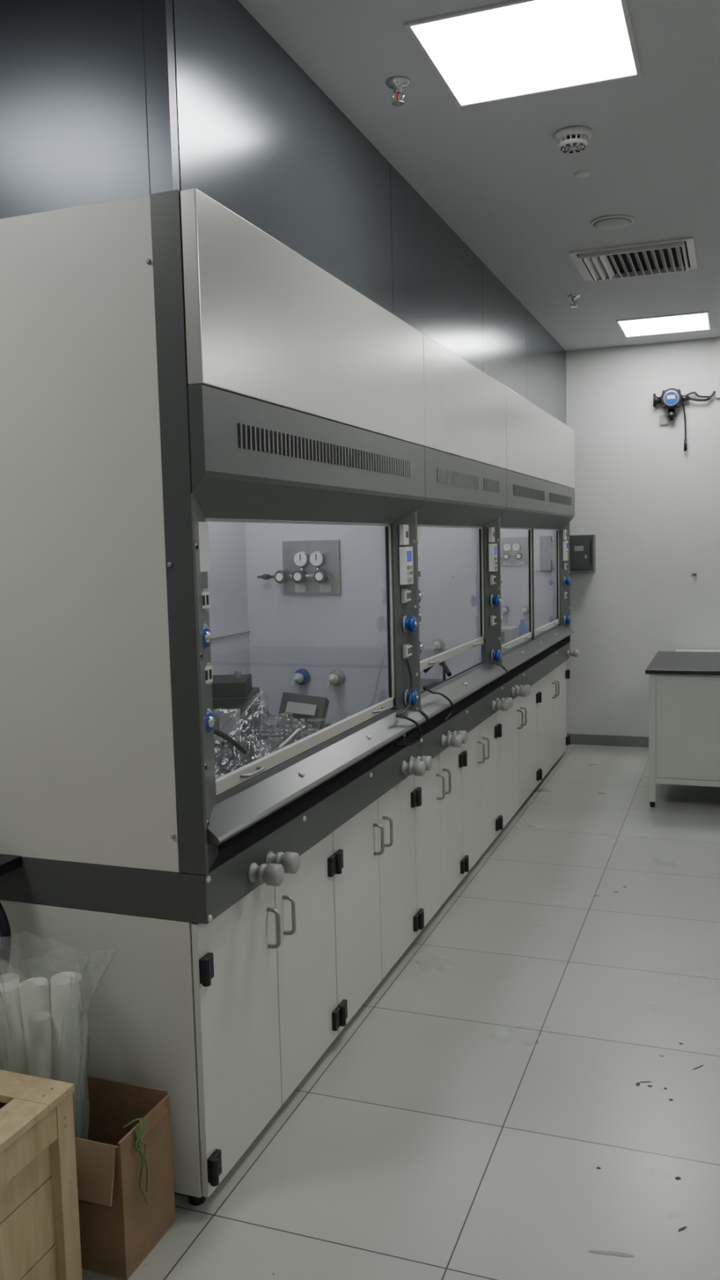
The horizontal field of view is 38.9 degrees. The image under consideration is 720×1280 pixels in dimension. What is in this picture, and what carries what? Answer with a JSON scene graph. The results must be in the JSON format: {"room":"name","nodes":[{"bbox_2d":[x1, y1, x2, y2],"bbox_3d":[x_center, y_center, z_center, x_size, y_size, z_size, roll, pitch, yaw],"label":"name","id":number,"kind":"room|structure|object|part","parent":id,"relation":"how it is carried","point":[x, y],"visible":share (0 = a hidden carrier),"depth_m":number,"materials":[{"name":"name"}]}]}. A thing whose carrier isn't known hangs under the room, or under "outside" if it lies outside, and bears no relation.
{"room":"laboratory","nodes":[
{"label":"laboratory","id":0,"kind":"room"},
{"bbox_2d":[0,0,566,424],"bbox_3d":[0.200,-1.655,5.372,0.822,0.653,6.013,1,6,20],"label":"bulkhead","id":1,"kind":"object","parent":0,"point":[101,100],"visible":0.57,"depth_m":2.74,"materials":[{"name":"painted metal"}]},
{"bbox_2d":[81,743,719,1279],"bbox_3d":[0.550,1.422,2.970,7.600,0.100,11.050,1,6,20],"label":"floor","id":2,"kind":"structure","parent":0,"point":[460,1123],"depth_m":3.10,"materials":[{"name":"tile"}]},
{"bbox_2d":[0,1070,82,1279],"bbox_3d":[-1.023,1.244,2.071,0.636,0.501,0.624,1,6,20],"label":"wooden crate","id":3,"kind":"object","parent":2,"relation":"on","point":[40,1228],"visible":1,"depth_m":2.16,"materials":[{"name":"brown wood"}]},
{"bbox_2d":[75,1074,175,1279],"bbox_3d":[-0.701,1.280,2.465,0.440,0.340,0.250,1,6,20],"label":"cardboard box","id":4,"kind":"object","parent":2,"relation":"on","point":[118,1230],"visible":0.63,"depth_m":2.37,"materials":[{"name":"brown cardboard"}]},
{"bbox_2d":[0,949,116,1138],"bbox_3d":[-0.774,1.042,2.507,0.412,0.604,0.220,1,6,20],"label":"bag","id":5,"kind":"object","parent":4,"relation":"in","point":[32,1044],"visible":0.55,"depth_m":2.48,"materials":[{"name":"plastic"}]},
{"bbox_2d":[123,1117,148,1205],"bbox_3d":[-0.515,1.216,2.366,0.046,0.218,0.043,3,7,36],"label":"string","id":6,"kind":"object","parent":4,"relation":"attached to","point":[143,1155],"visible":1,"depth_m":2.35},
{"bbox_2d":[0,187,432,1205],"bbox_3d":[-0.433,0.116,3.402,0.932,2.469,1.798,1,6,20],"label":"fume hood","id":7,"kind":"object","parent":2,"relation":"on","point":[212,474],"visible":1,"depth_m":2.60,"materials":[{"name":"white metal"}]},
{"bbox_2d":[0,853,22,975],"bbox_3d":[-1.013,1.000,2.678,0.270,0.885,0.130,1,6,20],"label":"chair","id":8,"kind":"object","parent":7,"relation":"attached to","point":[8,863],"visible":0.81,"depth_m":2.61,"materials":[{"name":"plastic"}]},
{"bbox_3d":[-0.425,-0.228,2.411,0.074,1.599,0.013,1,6,20],"label":"corner trim","id":9,"kind":"part","parent":7,"relation":"part of","materials":[{"name":"grey metal"}]},
{"bbox_3d":[-0.259,-0.294,4.162,0.355,0.220,0.072,1,6,20],"label":"gas regulator panel","id":10,"kind":"part","parent":7,"relation":"part of","materials":[{"name":"metal"}]},
{"bbox_3d":[-0.123,-0.021,3.272,0.049,0.711,1.507,1,6,20],"label":"sash frame","id":11,"kind":"part","parent":7,"relation":"part of","materials":[{"name":"glass"}]},
{"bbox_3d":[-0.107,-0.893,3.178,0.105,0.435,1.786,1,6,20],"label":"fascia panel","id":12,"kind":"part","parent":7,"relation":"part of","materials":[{"name":"white metal"}]},
{"bbox_2d":[403,333,512,935],"bbox_3d":[0.139,-0.044,4.947,0.932,2.469,1.526,1,6,20],"label":"fume hood","id":13,"kind":"object","parent":2,"relation":"on","point":[456,820],"visible":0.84,"depth_m":4.91,"materials":[{"name":"white metal"}]},
{"bbox_3d":[0.448,-0.228,4.812,0.049,0.616,1.237,1,6,20],"label":"sash frame","id":14,"kind":"part","parent":13,"relation":"part of","materials":[{"name":"glass"}]},
{"bbox_3d":[0.465,-1.053,4.722,0.105,0.435,1.516,1,6,20],"label":"fascia panel","id":15,"kind":"part","parent":13,"relation":"part of","materials":[{"name":"white metal"}]},
{"bbox_2d":[488,386,578,834],"bbox_3d":[0.824,-0.234,6.795,0.932,2.469,2.446,1,6,20],"label":"fume hood","id":16,"kind":"object","parent":2,"relation":"on","point":[535,620],"visible":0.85,"depth_m":6.77,"materials":[{"name":"white metal"}]},
{"bbox_3d":[1.115,-0.678,7.856,0.355,0.220,0.072,1,6,20],"label":"gas regulator panel","id":17,"kind":"part","parent":16,"relation":"part of","materials":[{"name":"metal"}]},
{"bbox_3d":[0.945,-0.319,6.156,0.049,0.711,1.066,1,6,20],"label":"sash frame","id":18,"kind":"part","parent":16,"relation":"part of","materials":[{"name":"glass"}]},
{"bbox_3d":[1.150,-1.243,6.571,0.105,0.435,2.436,1,6,20],"label":"fascia panel","id":19,"kind":"part","parent":16,"relation":"part of","materials":[{"name":"white metal"}]},
{"bbox_3d":[1.394,-0.658,7.783,0.130,0.260,0.019,1,6,20],"label":"notice plate","id":20,"kind":"part","parent":16,"relation":"part of","materials":[{"name":"white plastic"}]},
{"bbox_3d":[1.322,-0.424,7.174,0.049,0.711,1.066,1,6,20],"label":"sash frame","id":21,"kind":"part","parent":16,"relation":"part of","materials":[{"name":"glass"}]},
{"bbox_3d":[1.307,-0.433,7.178,0.001,0.689,1.046,1,6,20],"label":"sash glass","id":22,"kind":"part","parent":16,"relation":"part of","materials":[{"name":"clear glass"}]},
{"bbox_3d":[1.559,-0.781,7.768,0.074,1.599,0.013,1,6,20],"label":"corner trim","id":23,"kind":"part","parent":16,"relation":"part of","materials":[{"name":"grey metal"}]},
{"bbox_2d":[588,886,703,1257],"bbox_3d":[0.997,1.301,3.599,0.343,0.001,2.602,0,6,13],"label":"debris","id":24,"kind":"object","parent":2,"relation":"on","point":[602,1252],"visible":1,"depth_m":2.38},
{"bbox_2d":[644,651,719,807],"bbox_3d":[2.694,0.563,6.442,1.640,0.855,1.060,1,6,20],"label":"lab table","id":25,"kind":"object","parent":2,"relation":"on","point":[684,686],"visible":1,"depth_m":6.18,"materials":[{"name":"white metal"}]},
{"bbox_2d":[675,648,719,652],"bbox_3d":[2.977,0.489,7.524,1.260,0.785,0.450,1,6,20],"label":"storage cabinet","id":26,"kind":"object","parent":2,"relation":"on","point":[677,650],"visible":0.07,"depth_m":7.78,"materials":[{"name":"white metal"}]},
{"bbox_2d":[237,0,719,351],"bbox_3d":[0.470,-1.788,2.668,7.600,0.100,11.050,1,6,20],"label":"ceiling","id":27,"kind":"structure","parent":0,"point":[496,173],"depth_m":3.86,"materials":[{"name":"paint"}]},
{"bbox_2d":[385,75,410,106],"bbox_3d":[0.121,-1.750,3.264,0.080,0.068,0.080,1,6,20],"label":"sprinkler","id":28,"kind":"object","parent":27,"relation":"hanging from","point":[397,83],"depth_m":3.25,"materials":[{"name":"silver metal"}]},
{"bbox_2d":[404,0,641,107],"bbox_3d":[0.510,-1.772,3.067,0.600,0.007,0.600,1,6,20],"label":"ceiling light panel","id":29,"kind":"object","parent":27,"relation":"in","point":[510,49],"depth_m":3.04,"materials":[{"name":"white plastic"}]},
{"bbox_2d":[554,125,591,153],"bbox_3d":[0.775,-1.815,3.712,0.136,0.054,0.136,1,6,20],"label":"smoke detector","id":30,"kind":"object","parent":27,"relation":"attached to","point":[571,139],"visible":1,"depth_m":3.68,"materials":[{"name":"white plastic"}]},
{"bbox_2d":[567,293,580,307],"bbox_3d":[1.296,-2.054,6.186,0.080,0.068,0.080,1,6,20],"label":"sprinkler","id":31,"kind":"object","parent":27,"relation":"hanging from","point":[573,296],"depth_m":6.18,"materials":[{"name":"silver metal"}]},
{"bbox_2d":[590,214,633,229],"bbox_3d":[1.174,-1.943,4.753,0.196,0.014,0.196,1,6,20],"label":"ceiling speaker","id":32,"kind":"object","parent":27,"relation":"attached to","point":[611,221],"depth_m":4.72},
{"bbox_2d":[568,236,697,281],"bbox_3d":[1.461,-2.003,5.418,0.610,0.033,0.610,1,6,20],"label":"air diffuser","id":33,"kind":"object","parent":27,"relation":"in","point":[676,255],"depth_m":5.37,"materials":[{"name":"white metal"}]},
{"bbox_2d":[615,311,711,337],"bbox_3d":[2.121,-2.191,7.099,0.600,0.007,0.600,1,6,20],"label":"ceiling light panel","id":34,"kind":"object","parent":27,"relation":"in","point":[693,322],"depth_m":7.08,"materials":[{"name":"white plastic"}]},
{"bbox_2d":[573,170,590,177],"bbox_3d":[0.897,-1.878,4.124,0.064,0.012,0.064,1,6,20],"label":"ceiling sensor","id":35,"kind":"object","parent":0,"point":[582,174],"depth_m":4.11,"materials":[{"name":"white plastic"}]},
{"bbox_2d":[561,337,719,736],"bbox_3d":[3.388,-0.701,7.565,5.500,3.125,0.100,1,6,20],"label":"wall","id":36,"kind":"structure","parent":0,"point":[651,504],"depth_m":7.93,"materials":[{"name":"paint"}]},
{"bbox_2d":[569,534,595,570],"bbox_3d":[1.738,-0.689,8.043,0.215,0.275,0.150,1,6,20],"label":"electrical box","id":37,"kind":"object","parent":36,"relation":"attached to","point":[582,547],"visible":0.83,"depth_m":7.98,"materials":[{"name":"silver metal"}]},
{"bbox_2d":[566,733,648,747],"bbox_3d":[3.453,0.818,7.637,5.200,0.085,0.014,1,6,20],"label":"baseboard","id":38,"kind":"structure","parent":36,"relation":"attached to","point":[575,739],"depth_m":8.17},
{"bbox_2d":[653,387,715,450],"bbox_3d":[2.447,-1.666,7.700,0.453,0.468,0.113,1,6,20],"label":"detector","id":39,"kind":"object","parent":36,"relation":"attached to","point":[671,398],"visible":1,"depth_m":7.68,"materials":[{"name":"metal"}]},
{"bbox_2d":[715,337,719,398],"bbox_3d":[2.684,-2.033,7.616,0.050,0.444,0.034,1,6,20],"label":"cable conduit","id":40,"kind":"object","parent":36,"relation":"attached to","point":[717,339],"visible":1,"depth_m":7.61,"materials":[{"name":"white plastic"}]}
]}

